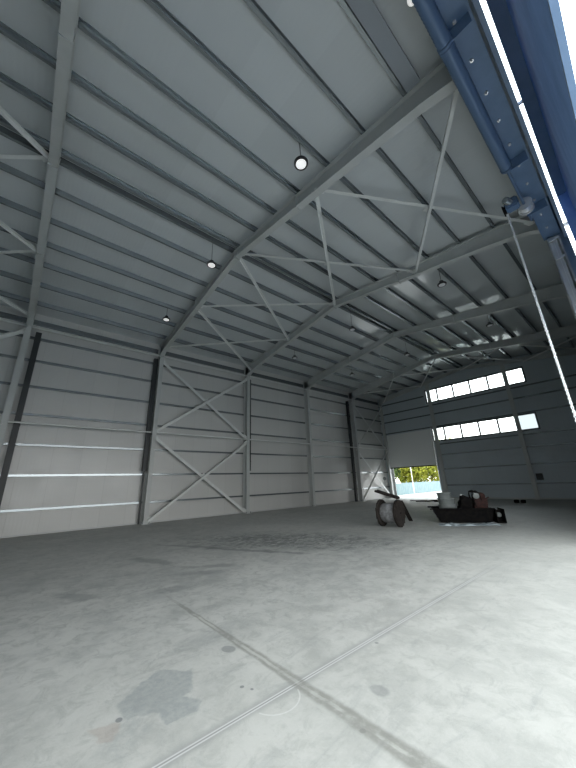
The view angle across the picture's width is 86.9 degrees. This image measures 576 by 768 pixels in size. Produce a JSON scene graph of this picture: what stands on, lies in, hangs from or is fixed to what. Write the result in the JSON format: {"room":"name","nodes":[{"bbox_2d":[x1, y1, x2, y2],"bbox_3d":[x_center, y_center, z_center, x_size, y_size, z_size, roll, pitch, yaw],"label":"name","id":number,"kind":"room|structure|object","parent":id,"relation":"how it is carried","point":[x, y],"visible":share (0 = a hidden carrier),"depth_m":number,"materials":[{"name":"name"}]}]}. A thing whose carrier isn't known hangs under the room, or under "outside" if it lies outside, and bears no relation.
{"room":"empty industrial warehouse","nodes":[
{"label":"empty industrial warehouse","id":0,"kind":"room"},
{"bbox_2d":[0,305,389,535],"bbox_3d":[-3.086,3.014,18.483,31.850,9.000,0.120,13,-24,-39],"label":"wall","id":1,"kind":"structure","parent":0,"point":[49,491],"depth_m":15.03,"materials":[{"name":"grey metal"}]},
{"bbox_2d":[0,311,377,404],"bbox_3d":[-3.157,-0.841,19.660,31.410,0.220,0.090,13,-24,-39],"label":"eave purlin","id":2,"kind":"object","parent":1,"relation":"attached to","point":[2,314],"visible":1,"depth_m":16.06,"materials":[{"name":"silver metal"}]},
{"bbox_2d":[0,330,378,411],"bbox_3d":[-3.112,-0.146,19.409,31.410,0.080,0.150,13,-24,-39],"label":"girt","id":3,"kind":"object","parent":1,"relation":"attached to","point":[1,331],"depth_m":15.98,"materials":[{"name":"silver metal"}]},
{"bbox_2d":[0,353,380,421],"bbox_3d":[-3.076,0.804,19.097,31.410,0.080,0.150,13,-24,-39],"label":"girt","id":4,"kind":"object","parent":1,"relation":"attached to","point":[1,355],"depth_m":15.48,"materials":[{"name":"silver metal"}]},
{"bbox_2d":[0,411,381,445],"bbox_3d":[-2.996,2.969,18.388,31.410,0.080,0.150,13,-24,-39],"label":"girt","id":5,"kind":"object","parent":1,"relation":"attached to","point":[1,412],"depth_m":14.98,"materials":[{"name":"silver metal"}]},
{"bbox_2d":[0,381,382,433],"bbox_3d":[-3.037,1.867,18.749,31.410,0.080,0.150,13,-24,-39],"label":"girt","id":6,"kind":"object","parent":1,"relation":"attached to","point":[1,382],"depth_m":15.29,"materials":[{"name":"silver metal"}]},
{"bbox_2d":[0,472,387,476],"bbox_3d":[-2.913,5.210,17.653,31.410,0.080,0.150,13,-24,-39],"label":"girt","id":7,"kind":"object","parent":1,"relation":"attached to","point":[12,475],"depth_m":14.25,"materials":[{"name":"silver metal"}]},
{"bbox_2d":[3,443,385,459],"bbox_3d":[-2.954,4.109,18.014,31.410,0.080,0.150,13,-24,-39],"label":"girt","id":8,"kind":"object","parent":1,"relation":"attached to","point":[16,444],"depth_m":14.62,"materials":[{"name":"silver metal"}]},
{"bbox_2d":[0,497,389,537],"bbox_3d":[-2.880,7.240,17.038,31.450,0.060,0.030,13,-24,-39],"label":"baseboard","id":9,"kind":"structure","parent":1,"relation":"attached to","point":[385,497],"depth_m":14.18,"materials":[{"name":"grey"}]},
{"bbox_2d":[0,486,389,512],"bbox_3d":[-2.870,6.388,17.267,31.410,0.080,0.150,13,-24,-39],"label":"girt","id":10,"kind":"object","parent":1,"relation":"attached to","point":[125,503],"depth_m":13.87,"materials":[{"name":"silver metal"}]},
{"bbox_2d":[0,498,575,767],"bbox_3d":[2.227,5.325,11.356,32.000,0.200,16.320,13,-24,-39],"label":"floor","id":11,"kind":"structure","parent":0,"point":[327,635],"depth_m":3.03,"materials":[{"name":"concrete"}]},
{"bbox_2d":[0,332,41,505],"bbox_3d":[-10.526,1.618,11.778,0.220,8.000,0.175,13,-24,-39],"label":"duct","id":12,"kind":"object","parent":11,"relation":"on","point":[15,429],"visible":1,"depth_m":11.85,"materials":[{"name":"grey metal"}]},
{"bbox_2d":[0,0,80,452],"bbox_3d":[-5.892,-1.233,6.399,0.360,9.740,15.390,13,-24,-39],"label":"frame","id":13,"kind":"object","parent":11,"relation":"on","point":[69,13],"visible":1,"depth_m":7.58,"materials":[{"name":"paint"}]},
{"bbox_2d":[0,154,47,251],"bbox_3d":[-9.023,-5.488,7.349,5.165,0.761,3.578,13,-24,-39],"label":"brace","id":14,"kind":"object","parent":13,"relation":"attached to","point":[2,156],"visible":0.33,"depth_m":7.81,"materials":[{"name":"paint"}]},
{"bbox_2d":[0,106,48,159],"bbox_3d":[-6.631,-6.396,4.710,5.173,0.847,4.122,13,-24,-39],"label":"brace","id":15,"kind":"object","parent":13,"relation":"attached to","point":[23,132],"visible":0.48,"depth_m":7.07,"materials":[{"name":"paint"}]},
{"bbox_2d":[8,421,151,432],"bbox_3d":[-8.588,1.880,13.115,5.406,0.072,0.072,13,-24,-39],"label":"strut","id":16,"kind":"object","parent":13,"relation":"attached to","point":[8,421],"visible":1,"depth_m":12.81,"materials":[{"name":"paint"}]},
{"bbox_2d":[32,326,159,356],"bbox_3d":[-8.742,-1.933,14.381,5.406,0.072,0.072,13,-24,-39],"label":"strut","id":17,"kind":"object","parent":13,"relation":"attached to","point":[32,326],"visible":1,"depth_m":14.09,"materials":[{"name":"paint"}]},
{"bbox_2d":[0,226,421,382],"bbox_3d":[-0.252,-2.866,16.715,31.410,0.188,0.070,13,-24,-39],"label":"purlin","id":18,"kind":"structure","parent":13,"relation":"on","point":[26,236],"depth_m":12.58,"materials":[{"name":"silver metal"}]},
{"bbox_2d":[0,161,446,372],"bbox_3d":[1.189,-3.698,15.206,31.410,0.188,0.070,13,-24,-39],"label":"purlin","id":19,"kind":"structure","parent":13,"relation":"on","point":[15,172],"depth_m":10.44,"materials":[{"name":"silver metal"}]},
{"bbox_2d":[0,125,459,367],"bbox_3d":[1.829,-4.069,14.536,31.410,0.188,0.090,13,-24,-39],"label":"purlin","id":20,"kind":"structure","parent":13,"relation":"on","point":[5,132],"depth_m":9.93,"materials":[{"name":"silver metal"}]},
{"bbox_2d":[143,0,531,354],"bbox_3d":[4.878,-4.769,11.042,31.410,0.188,0.070,13,-24,-39],"label":"purlin","id":21,"kind":"structure","parent":13,"relation":"on","point":[155,5],"depth_m":6.72,"materials":[{"name":"silver metal"}]},
{"bbox_2d":[337,0,574,347],"bbox_3d":[6.265,-5.073,9.447,31.410,0.188,0.070,13,-24,-39],"label":"purlin","id":22,"kind":"structure","parent":13,"relation":"on","point":[343,3],"depth_m":6.87,"materials":[{"name":"silver metal"}]},
{"bbox_2d":[137,358,158,524],"bbox_3d":[-6.830,2.482,14.830,0.220,8.000,0.175,13,-24,-39],"label":"duct","id":23,"kind":"object","parent":11,"relation":"on","point":[155,362],"visible":1,"depth_m":14.93,"materials":[{"name":"grey metal"}]},
{"bbox_2d":[250,380,250,470],"bbox_3d":[-2.383,3.521,18.502,0.220,8.000,0.175,13,-24,-39],"label":"duct","id":24,"kind":"object","parent":11,"relation":"on","point":[250,380],"visible":0.17,"depth_m":18.81,"materials":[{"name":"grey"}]},
{"bbox_2d":[139,61,456,524],"bbox_3d":[-1.772,-0.270,9.802,0.360,9.740,15.390,13,-24,-39],"label":"frame","id":25,"kind":"object","parent":11,"relation":"on","point":[438,84],"visible":0.97,"depth_m":7.88,"materials":[{"name":"paint"}]},
{"bbox_2d":[146,435,247,522],"bbox_3d":[-4.425,4.803,15.904,5.544,4.078,0.326,13,-24,-39],"label":"brace","id":26,"kind":"object","parent":25,"relation":"attached to","point":[203,476],"visible":0.94,"depth_m":15.67,"materials":[{"name":"paint"}]},
{"bbox_2d":[156,360,246,438],"bbox_3d":[-4.567,0.966,17.162,5.542,3.999,0.326,13,-24,-39],"label":"brace","id":27,"kind":"object","parent":25,"relation":"attached to","point":[206,401],"visible":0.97,"depth_m":16.94,"materials":[{"name":"paint"}]},
{"bbox_2d":[157,432,246,439],"bbox_3d":[-4.471,2.841,16.515,5.396,0.072,0.072,13,-24,-39],"label":"strut","id":28,"kind":"object","parent":25,"relation":"attached to","point":[157,432],"visible":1,"depth_m":16.30,"materials":[{"name":"paint"}]},
{"bbox_2d":[164,357,246,376],"bbox_3d":[-4.625,-0.971,17.781,5.396,0.072,0.072,13,-24,-39],"label":"strut","id":29,"kind":"object","parent":25,"relation":"attached to","point":[164,357],"visible":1,"depth_m":17.54,"materials":[{"name":"paint"}]},
{"bbox_2d":[169,309,286,370],"bbox_3d":[-3.214,-2.154,16.406,5.516,0.810,3.887,13,-24,-39],"label":"brace","id":30,"kind":"object","parent":25,"relation":"attached to","point":[199,311],"visible":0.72,"depth_m":16.29,"materials":[{"name":"paint"}]},
{"bbox_2d":[237,192,412,305],"bbox_3d":[1.470,-4.503,11.399,5.520,0.847,4.125,13,-24,-39],"label":"brace","id":31,"kind":"object","parent":25,"relation":"attached to","point":[327,262],"visible":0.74,"depth_m":11.32,"materials":[{"name":"paint"}]},
{"bbox_2d":[346,0,419,91],"bbox_3d":[0.586,-6.406,4.487,5.040,0.120,0.280,13,-24,-39],"label":"cable tray","id":32,"kind":"object","parent":25,"relation":"attached to","point":[367,12],"visible":1,"depth_m":5.41,"materials":[{"name":"grey metal"}]},
{"bbox_2d":[314,89,534,273],"bbox_3d":[3.932,-4.920,8.535,5.513,0.786,3.738,13,-24,-39],"label":"brace","id":33,"kind":"object","parent":25,"relation":"attached to","point":[427,208],"visible":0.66,"depth_m":8.35,"materials":[{"name":"paint"}]},
{"bbox_2d":[434,0,560,240],"bbox_3d":[2.558,-5.410,4.648,12.290,0.730,0.480,13,-24,-39],"label":"header beam","id":34,"kind":"structure","parent":25,"relation":"attached to","point":[470,44],"depth_m":5.29,"materials":[{"name":"blue metal"}]},
{"bbox_2d":[345,401,357,501],"bbox_3d":[5.183,5.288,24.750,0.220,8.000,0.175,13,-24,-39],"label":"duct","id":35,"kind":"object","parent":11,"relation":"on","point":[347,402],"visible":1,"depth_m":24.60,"materials":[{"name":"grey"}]},
{"bbox_2d":[375,499,405,526],"bbox_3d":[3.508,4.401,10.386,0.710,0.860,0.860,-17,-23,38],"label":"cable reel","id":36,"kind":"object","parent":11,"relation":"on","point":[394,512],"visible":1,"depth_m":10.23,"materials":[{"name":"brown wood"}]},
{"bbox_2d":[374,490,399,498],"bbox_3d":[3.432,3.829,10.555,0.803,0.314,0.240,-17,-23,38],"label":"board","id":37,"kind":"object","parent":36,"relation":"on","point":[376,491],"visible":1,"depth_m":10.49,"materials":[{"name":"brown wood"}]},
{"bbox_2d":[401,500,412,520],"bbox_3d":[4.249,4.581,10.953,0.140,0.806,1.390,-12,-21,28],"label":"board","id":38,"kind":"object","parent":11,"relation":"on","point":[407,514],"visible":0.71,"depth_m":11.03,"materials":[{"name":"brown wood"}]},
{"bbox_2d":[242,215,575,513],"bbox_3d":[2.429,0.656,13.102,0.360,9.740,15.660,13,-24,-39],"label":"frame","id":39,"kind":"object","parent":11,"relation":"on","point":[501,234],"visible":0.88,"depth_m":12.04,"materials":[{"name":"paint"}]},
{"bbox_2d":[0,21,494,361],"bbox_3d":[3.451,-4.457,12.681,31.410,0.188,0.070,13,-24,-39],"label":"purlin","id":40,"kind":"structure","parent":39,"relation":"on","point":[5,30],"depth_m":7.50,"materials":[{"name":"silver metal"}]},
{"bbox_2d":[201,257,332,340],"bbox_3d":[-0.922,-3.595,14.038,5.511,0.761,3.580,13,-24,-39],"label":"brace","id":41,"kind":"object","parent":39,"relation":"attached to","point":[266,304],"visible":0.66,"depth_m":13.88,"materials":[{"name":"paint"}]},
{"bbox_2d":[42,0,512,358],"bbox_3d":[4.131,-4.606,11.899,31.410,0.188,0.070,13,-24,-39],"label":"purlin","id":42,"kind":"structure","parent":39,"relation":"on","point":[83,25],"depth_m":7.05,"materials":[{"name":"silver metal"}]},
{"bbox_2d":[250,376,306,389],"bbox_3d":[-0.565,-0.022,21.133,5.256,0.072,0.072,13,-24,-39],"label":"strut","id":43,"kind":"object","parent":39,"relation":"attached to","point":[250,376],"visible":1,"depth_m":20.94,"materials":[{"name":"paint"}]},
{"bbox_2d":[250,439,309,444],"bbox_3d":[-0.411,3.790,19.867,5.256,0.072,0.072,13,-24,-39],"label":"strut","id":44,"kind":"object","parent":39,"relation":"attached to","point":[250,439],"visible":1,"depth_m":19.69,"materials":[{"name":"paint"}]},
{"bbox_2d":[425,384,448,491],"bbox_3d":[11.957,4.359,24.453,0.340,9.103,0.360,13,-24,-39],"label":"post","id":45,"kind":"object","parent":11,"relation":"on","point":[441,464],"visible":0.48,"depth_m":24.38,"materials":[{"name":"metal"}]},
{"bbox_2d":[303,279,575,506],"bbox_3d":[6.436,1.592,16.410,0.360,9.740,15.660,13,-24,-39],"label":"frame","id":46,"kind":"object","parent":11,"relation":"on","point":[556,291],"visible":0.95,"depth_m":16.59,"materials":[{"name":"paint"}]},
{"bbox_2d":[312,444,356,447],"bbox_3d":[3.634,4.735,23.207,5.356,0.072,0.072,13,-24,-39],"label":"strut","id":47,"kind":"object","parent":46,"relation":"attached to","point":[312,444],"visible":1,"depth_m":22.99,"materials":[{"name":"paint"}]},
{"bbox_2d":[428,506,494,522],"bbox_3d":[6.184,4.679,10.924,2.000,0.480,1.110,-8,-19,18],"label":"steel skip","id":48,"kind":"object","parent":11,"relation":"on","point":[447,515],"visible":0.84,"depth_m":10.48,"materials":[{"name":"black metal"}]},
{"bbox_2d":[458,494,472,507],"bbox_3d":[6.391,4.406,10.929,0.380,0.862,0.660,-8,-19,18],"label":"engine","id":49,"kind":"object","parent":48,"relation":"in","point":[464,501],"visible":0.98,"depth_m":10.72,"materials":[{"name":"black metal"}]},
{"bbox_2d":[468,490,488,507],"bbox_3d":[6.851,4.284,10.809,0.567,0.984,0.658,-8,-19,18],"label":"machine","id":50,"kind":"object","parent":48,"relation":"in","point":[478,499],"visible":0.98,"depth_m":10.64,"materials":[{"name":"red paint"}]},
{"bbox_3d":[5.883,4.787,11.028,0.937,0.237,0.922,13,-24,-39],"label":"timber packing","id":51,"kind":"object","parent":48,"relation":"in","visible":0},
{"bbox_2d":[438,504,456,507],"bbox_3d":[5.856,4.547,11.113,0.651,0.270,0.651,13,-24,-39],"label":"plastic tub","id":52,"kind":"object","parent":51,"relation":"on","point":[455,505],"visible":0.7,"depth_m":10.89,"materials":[{"name":"grey plastic"}]},
{"bbox_2d":[437,498,454,504],"bbox_3d":[5.841,4.319,11.201,0.609,0.220,0.609,13,-24,-39],"label":"plastic tub","id":53,"kind":"object","parent":52,"relation":"on","point":[442,501],"visible":0.92,"depth_m":10.98,"materials":[{"name":"grey plastic"}]},
{"bbox_2d":[436,492,450,497],"bbox_3d":[5.790,4.134,11.289,0.504,0.190,0.504,13,-24,-39],"label":"plastic tub","id":54,"kind":"object","parent":53,"relation":"on","point":[440,494],"visible":0.98,"depth_m":11.13,"materials":[{"name":"grey plastic"}]},
{"bbox_2d":[348,324,575,500],"bbox_3d":[10.519,2.546,19.782,0.360,9.740,15.660,13,-24,-39],"label":"frame","id":55,"kind":"object","parent":11,"relation":"on","point":[566,331],"visible":0.98,"depth_m":21.25,"materials":[{"name":"paint"}]},
{"bbox_2d":[309,390,351,400],"bbox_3d":[3.480,0.922,24.473,5.356,0.072,0.072,13,-24,-39],"label":"strut","id":56,"kind":"object","parent":55,"relation":"attached to","point":[309,390],"visible":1,"depth_m":24.34,"materials":[{"name":"paint"}]},
{"bbox_2d":[354,405,385,448],"bbox_3d":[7.230,3.720,26.904,4.495,3.986,0.326,13,-24,-39],"label":"brace","id":57,"kind":"object","parent":55,"relation":"attached to","point":[369,425],"visible":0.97,"depth_m":26.91,"materials":[{"name":"paint"}]},
{"bbox_2d":[356,449,388,499],"bbox_3d":[7.372,7.556,25.646,4.497,4.064,0.326,13,-24,-39],"label":"brace","id":58,"kind":"object","parent":55,"relation":"attached to","point":[375,473],"visible":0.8,"depth_m":25.53,"materials":[{"name":"paint"}]},
{"bbox_2d":[363,377,419,402],"bbox_3d":[8.583,0.602,26.148,4.458,0.809,3.879,13,-24,-39],"label":"brace","id":59,"kind":"object","parent":55,"relation":"attached to","point":[389,389],"visible":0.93,"depth_m":26.15,"materials":[{"name":"paint"}]},
{"bbox_2d":[401,359,459,387],"bbox_3d":[10.875,-0.839,23.779,4.454,0.761,3.572,13,-24,-39],"label":"brace","id":60,"kind":"object","parent":55,"relation":"attached to","point":[435,359],"visible":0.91,"depth_m":23.79,"materials":[{"name":"paint"}]},
{"bbox_2d":[450,345,522,370],"bbox_3d":[13.266,-1.747,21.140,4.462,0.847,4.116,13,-24,-39],"label":"brace","id":61,"kind":"object","parent":55,"relation":"attached to","point":[478,358],"visible":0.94,"depth_m":21.08,"materials":[{"name":"paint"}]},
{"bbox_2d":[517,336,575,361],"bbox_3d":[15.729,-2.164,18.276,4.456,0.786,3.730,13,-24,-39],"label":"brace","id":62,"kind":"object","parent":55,"relation":"attached to","point":[548,348],"visible":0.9,"depth_m":18.28,"materials":[{"name":"paint"}]},
{"bbox_2d":[439,522,500,525],"bbox_3d":[5.912,4.598,9.999,1.852,0.064,0.672,-6,-18,11],"label":"plastic film","id":63,"kind":"object","parent":11,"relation":"on","point":[451,523],"visible":1,"depth_m":9.90,"materials":[{"name":"grey"}]},
{"bbox_2d":[378,349,575,493],"bbox_3d":[13.879,3.294,22.443,0.300,9.740,15.480,13,-24,-39],"label":"frame","id":64,"kind":"object","parent":11,"relation":"on","point":[566,352],"visible":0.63,"depth_m":24.85,"materials":[{"name":"paint"}]},
{"bbox_2d":[490,507,506,522],"bbox_3d":[7.229,4.508,10.457,0.260,0.440,0.700,-8,-19,18],"label":"crate","id":65,"kind":"object","parent":11,"relation":"on","point":[499,516],"visible":0.94,"depth_m":10.32,"materials":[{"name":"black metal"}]},
{"bbox_2d":[500,364,541,499],"bbox_3d":[15.560,2.921,20.497,0.340,9.118,0.360,13,-24,-39],"label":"post","id":66,"kind":"object","parent":11,"relation":"on","point":[506,382],"visible":1,"depth_m":20.28,"materials":[{"name":"metal"}]},
{"bbox_3d":[-9.593,-2.190,3.061,0.300,9.740,15.480,13,-24,-39],"label":"frame","id":67,"kind":"object","parent":11,"relation":"on","visible":0},
{"bbox_2d":[0,319,25,325],"bbox_3d":[-12.726,-2.864,11.091,5.046,0.072,0.072,13,-24,-39],"label":"strut","id":68,"kind":"object","parent":67,"relation":"attached to","point":[0,319],"visible":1,"depth_m":12.34,"materials":[{"name":"paint"}]},
{"bbox_2d":[0,327,27,419],"bbox_3d":[-12.668,-0.927,10.472,5.199,3.996,0.326,13,-24,-39],"label":"brace","id":69,"kind":"object","parent":67,"relation":"attached to","point":[20,331],"visible":0.89,"depth_m":12.21,"materials":[{"name":"paint"}]},
{"bbox_2d":[0,250,35,315],"bbox_3d":[-11.315,-4.047,9.717,5.170,0.809,3.885,13,-24,-39],"label":"brace","id":70,"kind":"object","parent":67,"relation":"attached to","point":[3,299],"visible":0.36,"depth_m":11.50,"materials":[{"name":"paint"}]},
{"bbox_2d":[0,0,575,399],"bbox_3d":[2.063,-3.751,14.481,32.250,1.086,16.230,13,-24,-39],"label":"ceiling","id":71,"kind":"structure","parent":0,"point":[322,32],"depth_m":8.52,"materials":[{"name":"grey metal"}]},
{"bbox_2d":[162,308,169,321],"bbox_3d":[-5.419,-3.231,13.620,0.330,0.805,0.330,13,-24,-39],"label":"pendant lamp","id":72,"kind":"object","parent":71,"relation":"hanging from","point":[166,318],"visible":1,"depth_m":13.46,"materials":[{"name":"black"}]},
{"bbox_2d":[0,290,385,396],"bbox_3d":[-2.558,-1.534,19.131,31.410,0.188,0.070,13,-24,-39],"label":"purlin","id":73,"kind":"structure","parent":71,"relation":"attached to","point":[2,293],"depth_m":15.09,"materials":[{"name":"silver metal"}]},
{"bbox_2d":[0,270,397,392],"bbox_3d":[-1.731,-2.012,18.265,31.410,0.188,0.070,13,-24,-39],"label":"purlin","id":74,"kind":"structure","parent":71,"relation":"attached to","point":[2,273],"depth_m":14.13,"materials":[{"name":"silver metal"}]},
{"bbox_2d":[0,247,409,386],"bbox_3d":[-0.943,-2.467,17.439,31.410,0.188,0.070,13,-24,-39],"label":"purlin","id":75,"kind":"structure","parent":71,"relation":"attached to","point":[15,255],"depth_m":13.29,"materials":[{"name":"silver metal"}]},
{"bbox_2d":[207,242,216,267],"bbox_3d":[-2.620,-4.646,10.520,0.330,1.308,0.330,13,-24,-39],"label":"pendant lamp","id":76,"kind":"object","parent":71,"relation":"hanging from","point":[211,264],"visible":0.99,"depth_m":10.30,"materials":[{"name":"black"}]},
{"bbox_2d":[0,196,433,378],"bbox_3d":[0.446,-3.269,15.984,31.410,0.188,0.070,13,-24,-39],"label":"purlin","id":77,"kind":"structure","parent":71,"relation":"attached to","point":[4,201],"depth_m":11.49,"materials":[{"name":"silver metal"}]},
{"bbox_2d":[0,115,462,366],"bbox_3d":[2.017,-4.144,14.329,31.410,0.188,0.090,13,-24,-39],"label":"purlin","id":78,"kind":"structure","parent":71,"relation":"attached to","point":[43,142],"depth_m":9.75,"materials":[{"name":"silver metal"}]},
{"bbox_2d":[0,72,478,363],"bbox_3d":[2.770,-4.308,13.463,31.410,0.188,0.070,13,-24,-39],"label":"purlin","id":79,"kind":"structure","parent":71,"relation":"attached to","point":[4,79],"depth_m":8.45,"materials":[{"name":"silver metal"}]},
{"bbox_2d":[294,137,307,170],"bbox_3d":[0.286,-5.502,7.162,0.330,0.897,0.330,13,-24,-39],"label":"pendant lamp","id":80,"kind":"object","parent":71,"relation":"hanging from","point":[300,162],"visible":1,"depth_m":7.00,"materials":[{"name":"black"}]},
{"bbox_2d":[349,311,355,330],"bbox_3d":[3.175,-3.307,15.283,0.330,1.300,0.330,13,-24,-39],"label":"pendant lamp","id":81,"kind":"object","parent":71,"relation":"hanging from","point":[352,328],"visible":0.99,"depth_m":15.05,"materials":[{"name":"black metal"}]},
{"bbox_2d":[243,0,552,350],"bbox_3d":[5.598,-4.927,10.214,31.410,0.188,0.070,13,-24,-39],"label":"purlin","id":82,"kind":"structure","parent":71,"relation":"attached to","point":[253,5],"depth_m":6.56,"materials":[{"name":"silver metal"}]},
{"bbox_2d":[407,0,413,6],"bbox_3d":[1.864,-6.108,4.689,0.140,0.690,0.140,13,-24,-39],"label":"lamp","id":83,"kind":"object","parent":71,"relation":"hanging from","point":[409,2],"visible":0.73,"depth_m":4.61,"materials":[{"name":"white"}]},
{"bbox_2d":[437,273,446,286],"bbox_3d":[5.956,-4.213,11.900,0.330,0.800,0.330,13,-24,-39],"label":"pendant lamp","id":84,"kind":"object","parent":71,"relation":"hanging from","point":[441,283],"visible":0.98,"depth_m":11.74,"materials":[{"name":"black"}]},
{"bbox_2d":[486,316,493,326],"bbox_3d":[9.982,-3.278,15.170,0.330,0.816,0.330,13,-24,-39],"label":"pendant lamp","id":85,"kind":"object","parent":71,"relation":"hanging from","point":[489,324],"visible":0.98,"depth_m":15.03,"materials":[{"name":"black metal"}]},
{"bbox_2d":[377,346,575,497],"bbox_3d":[14.088,3.277,22.801,0.120,9.980,16.110,13,-24,-39],"label":"wall","id":86,"kind":"structure","parent":0,"point":[539,370],"depth_m":21.06,"materials":[{"name":"grey metal"}]},
{"bbox_2d":[382,396,423,406],"bbox_3d":[10.178,1.656,27.758,0.170,0.080,4.480,13,-24,-39],"label":"wall rail","id":87,"kind":"object","parent":86,"relation":"attached to","point":[420,396],"depth_m":27.45,"materials":[{"name":"silver metal"}]},
{"bbox_2d":[386,426,442,494],"bbox_3d":[10.629,6.746,25.957,0.265,5.600,4.350,13,-24,-39],"label":"door","id":88,"kind":"structure","parent":86,"relation":"in","point":[417,448],"depth_m":26.06,"materials":[{"name":"white metal"}]},
{"bbox_2d":[424,366,526,403],"bbox_3d":[14.115,0.226,23.600,0.120,1.170,7.080,13,-24,-39],"label":"window","id":89,"kind":"structure","parent":86,"relation":"in","point":[521,367],"depth_m":23.45,"materials":[{"name":"grey"}]},
{"bbox_2d":[380,374,575,416],"bbox_3d":[13.881,1.044,23.448,0.170,0.080,15.770,13,-24,-39],"label":"wall rail","id":90,"kind":"object","parent":86,"relation":"attached to","point":[572,374],"depth_m":22.48,"materials":[{"name":"silver metal"}]},
{"bbox_2d":[380,386,575,423],"bbox_3d":[13.907,1.765,23.211,0.170,0.080,15.770,13,-24,-39],"label":"wall rail","id":91,"kind":"object","parent":86,"relation":"attached to","point":[574,386],"depth_m":22.34,"materials":[{"name":"silver metal"}]},
{"bbox_2d":[382,403,575,435],"bbox_3d":[13.944,2.753,22.887,0.170,0.080,15.770,13,-24,-39],"label":"wall rail","id":92,"kind":"object","parent":86,"relation":"attached to","point":[575,403],"depth_m":22.14,"materials":[{"name":"silver metal"}]},
{"bbox_2d":[431,412,540,441],"bbox_3d":[14.229,3.303,22.591,0.120,1.150,7.080,13,-24,-39],"label":"window","id":93,"kind":"structure","parent":86,"relation":"in","point":[528,421],"depth_m":21.14,"materials":[{"name":"grey glass"}]},
{"bbox_2d":[440,428,575,444],"bbox_3d":[15.588,3.488,20.689,0.170,0.080,10.870,13,-24,-39],"label":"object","id":94,"kind":"structure","parent":86,"relation":"attached to","point":[568,428],"depth_m":20.94,"materials":[{"name":"silver metal"}]},
{"bbox_2d":[442,442,575,454],"bbox_3d":[15.617,4.266,20.434,0.170,0.080,10.870,13,-24,-39],"label":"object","id":95,"kind":"structure","parent":86,"relation":"attached to","point":[566,442],"depth_m":20.74,"materials":[{"name":"silver metal"}]},
{"bbox_2d":[444,461,575,468],"bbox_3d":[15.655,5.311,20.091,0.170,0.080,10.870,13,-24,-39],"label":"wall rail","id":96,"kind":"object","parent":86,"relation":"attached to","point":[562,461],"depth_m":20.54,"materials":[{"name":"silver metal"}]},
{"bbox_2d":[448,482,575,485],"bbox_3d":[15.698,6.450,19.718,0.170,0.080,10.870,13,-24,-39],"label":"wall rail","id":97,"kind":"object","parent":86,"relation":"attached to","point":[541,482],"depth_m":20.50,"materials":[{"name":"silver metal"}]},
{"bbox_2d":[451,497,575,499],"bbox_3d":[15.753,7.345,19.514,0.030,0.090,11.010,13,-24,-39],"label":"baseboard","id":98,"kind":"structure","parent":86,"relation":"attached to","point":[451,497],"depth_m":20.20,"materials":[{"name":"paint"}]},
{"bbox_2d":[535,473,543,479],"bbox_3d":[16.070,5.909,19.392,0.212,0.400,0.340,13,-24,-39],"label":"electrical box","id":99,"kind":"object","parent":86,"relation":"attached to","point":[539,476],"visible":1,"depth_m":19.32,"materials":[{"name":"black metal"}]},
{"bbox_2d":[411,0,547,220],"bbox_3d":[2.057,-5.049,4.124,10.700,0.332,0.510,13,-24,-39],"label":"shaft","id":100,"kind":"object","parent":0,"point":[443,39],"visible":0.98,"depth_m":4.85,"materials":[{"name":"blue metal"}]},
{"bbox_2d":[501,196,575,421],"bbox_3d":[5.195,-1.271,6.039,0.498,6.252,0.315,13,-24,-39],"label":"hanging chain hoist","id":101,"kind":"object","parent":100,"relation":"attached to","point":[511,204],"visible":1,"depth_m":6.57,"materials":[{"name":"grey metal"}]},
{"bbox_2d":[471,0,575,275],"bbox_3d":[7.312,-1.116,7.059,31.850,9.000,0.180,13,-24,-39],"label":"wall","id":102,"kind":"structure","parent":0,"point":[563,235],"depth_m":5.58,"materials":[{"name":"white metal"}]},
{"bbox_2d":[486,0,575,241],"bbox_3d":[2.973,-4.450,3.962,12.300,4.130,0.345,13,-24,-39],"label":"hood","id":103,"kind":"object","parent":102,"relation":"attached to","point":[531,33],"visible":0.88,"depth_m":4.72,"materials":[{"name":"blue paint"}]},
{"bbox_2d":[547,236,575,313],"bbox_3d":[7.337,-0.404,7.083,0.090,7.660,0.250,13,-24,-39],"label":"door track","id":104,"kind":"object","parent":102,"relation":"attached to","point":[557,257],"visible":1,"depth_m":7.98,"materials":[{"name":"grey metal"}]},
{"label":"outside","id":105,"kind":"structure","parent":0,"visible":0},
{"bbox_2d":[398,491,441,497],"bbox_3d":[9.274,9.829,25.884,170.000,0.195,150.000,13,-24,-39],"label":"ground","id":106,"kind":"structure","parent":105,"point":[425,494],"depth_m":28.74,"materials":[{"name":"concrete"}]},
{"bbox_2d":[394,468,400,481],"bbox_3d":[10.903,9.642,35.122,4.486,5.807,4.260,13,-24,-39],"label":"leafy tree","id":107,"kind":"object","parent":106,"relation":"on","point":[396,471],"visible":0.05,"depth_m":34.05,"materials":[{"name":"green plant"}]},
{"bbox_2d":[395,466,427,482],"bbox_3d":[15.116,10.628,37.535,4.162,5.141,4.104,1,-18,-10],"label":"leafy tree","id":108,"kind":"object","parent":106,"relation":"on","point":[405,473],"visible":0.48,"depth_m":36.31,"materials":[{"name":"green plant"}]},
{"bbox_2d":[396,480,440,495],"bbox_3d":[23.632,13.580,41.368,39.615,1.300,0.152,14,-24,-41],"label":"metal fence","id":109,"kind":"object","parent":106,"relation":"on","point":[431,486],"visible":0.34,"depth_m":32.80,"materials":[{"name":"metal"}]},
{"bbox_2d":[419,466,439,481],"bbox_3d":[19.344,10.924,41.461,5.132,6.721,5.446,13,-24,-39],"label":"leafy tree","id":110,"kind":"object","parent":106,"relation":"on","point":[430,475],"visible":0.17,"depth_m":40.14,"materials":[{"name":"green plant"}]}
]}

